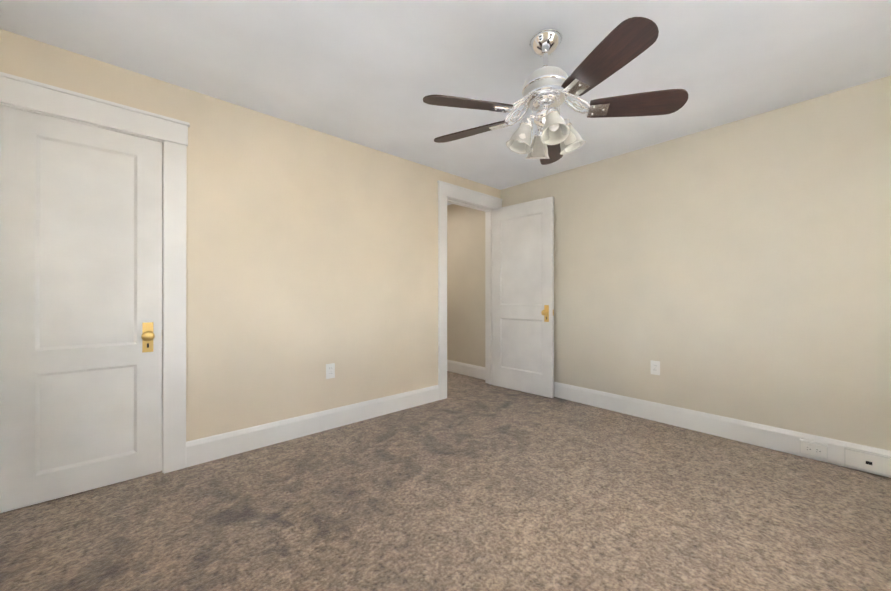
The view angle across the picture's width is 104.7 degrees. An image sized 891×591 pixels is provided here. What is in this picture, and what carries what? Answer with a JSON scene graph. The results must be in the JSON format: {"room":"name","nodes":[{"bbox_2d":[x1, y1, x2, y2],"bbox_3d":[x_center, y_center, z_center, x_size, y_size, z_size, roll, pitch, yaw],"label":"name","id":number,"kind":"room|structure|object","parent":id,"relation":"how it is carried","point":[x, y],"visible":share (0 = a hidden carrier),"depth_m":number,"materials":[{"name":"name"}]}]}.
{"room":"empty bedroom","nodes":[
{"label":"empty bedroom","id":0,"kind":"room"},
{"bbox_2d":[0,29,500,441],"bbox_3d":[-0.824,-0.108,2.848,3.860,2.300,0.120,0,0,-42],"label":"wall","id":1,"kind":"structure","parent":0,"point":[311,254],"depth_m":2.48,"materials":[{"name":"beige paint"}]},
{"bbox_2d":[0,105,161,512],"bbox_3d":[-1.901,0.065,1.833,0.604,1.931,0.175,0,0,-42],"label":"closet door","id":2,"kind":"structure","parent":1,"relation":"in","point":[80,307],"depth_m":1.80,"materials":[{"name":"white paint"}]},
{"bbox_2d":[0,72,189,473],"bbox_3d":[-1.891,-0.003,1.893,0.760,2.085,0.184,0,0,-42],"label":"door frame","id":3,"kind":"structure","parent":1,"relation":"attached to","point":[32,96],"depth_m":2.02,"materials":[{"name":"white paint"}]},
{"bbox_2d":[186,385,438,466],"bbox_3d":[-0.821,0.966,2.757,2.020,0.155,0.019,0,0,-42],"label":"baseboard","id":4,"kind":"structure","parent":1,"relation":"attached to","point":[209,448],"depth_m":2.51,"materials":[{"name":"white paint"}]},
{"bbox_2d":[326,363,334,378],"bbox_3d":[-0.903,0.591,2.695,0.070,0.115,0.017,0,0,-42],"label":"outlet","id":5,"kind":"object","parent":1,"relation":"attached to","point":[330,370],"visible":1,"depth_m":2.69,"materials":[{"name":"white plastic"}]},
{"bbox_2d":[437,180,502,399],"bbox_3d":[0.247,-0.049,3.805,0.996,2.185,0.184,0,0,-42],"label":"door frame","id":6,"kind":"structure","parent":1,"relation":"attached to","point":[461,196],"depth_m":3.55,"materials":[{"name":"white paint"}]},
{"bbox_2d":[492,197,553,397],"bbox_3d":[0.833,0.018,3.749,0.175,2.031,0.755,0,0,-42],"label":"hall door","id":7,"kind":"structure","parent":6,"relation":"attached to","point":[522,297],"depth_m":3.69,"materials":[{"name":"white paint"}]},
{"bbox_2d":[0,371,890,590],"bbox_3d":[-0.139,1.090,2.170,3.980,0.100,5.240,0,0,-42],"label":"floor","id":8,"kind":"structure","parent":0,"point":[469,483],"depth_m":1.62,"materials":[{"name":"carpet"}]},
{"bbox_2d":[0,0,890,204],"bbox_3d":[-0.139,-1.310,2.175,3.980,0.100,5.240,0,0,-42],"label":"ceiling","id":9,"kind":"structure","parent":0,"point":[372,74],"depth_m":1.82,"materials":[{"name":"paint"}]},
{"bbox_2d":[423,17,687,164],"bbox_3d":[0.486,-0.983,1.696,1.105,0.555,1.133,0,0,-42],"label":"ceiling fan","id":10,"kind":"object","parent":9,"relation":"hanging from","point":[547,90],"visible":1,"depth_m":1.60,"materials":[{"name":"brown wood"}]},
{"bbox_2d":[447,76,890,450],"bbox_3d":[1.300,-0.107,3.459,0.120,2.300,5.240,0,0,-42],"label":"wall","id":11,"kind":"structure","parent":0,"point":[740,269],"depth_m":2.49,"materials":[{"name":"beige paint"}]},
{"bbox_2d":[447,360,484,379],"bbox_3d":[0.084,0.969,4.715,0.019,0.155,1.458,0,0,-42],"label":"baseboard","id":12,"kind":"structure","parent":11,"relation":"attached to","point":[475,371],"depth_m":4.49,"materials":[{"name":"white paint"}]},
{"bbox_2d":[651,360,659,374],"bbox_3d":[1.748,0.602,2.866,0.017,0.115,0.070,0,0,-42],"label":"outlet","id":13,"kind":"object","parent":11,"relation":"attached to","point":[655,367],"visible":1,"depth_m":2.86,"materials":[{"name":"white plastic"}]},
{"bbox_2d":[554,382,890,477],"bbox_3d":[1.772,0.966,2.826,0.019,0.155,3.373,0,0,-42],"label":"baseboard","id":14,"kind":"structure","parent":11,"relation":"attached to","point":[775,438],"depth_m":2.55,"materials":[{"name":"white paint"}]},
{"bbox_2d":[800,439,827,458],"bbox_3d":[2.322,0.969,2.171,0.038,0.082,0.120,0,0,-42],"label":"electrical outlet","id":15,"kind":"object","parent":14,"relation":"attached to","point":[815,449],"visible":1,"depth_m":2.16,"materials":[{"name":"white plastic"}]},
{"bbox_2d":[844,446,890,475],"bbox_3d":[2.469,0.968,2.006,0.038,0.105,0.190,0,0,-42],"label":"box","id":16,"kind":"object","parent":14,"relation":"attached to","point":[868,461],"visible":1,"depth_m":2.00,"materials":[{"name":"white plastic"}]}
]}

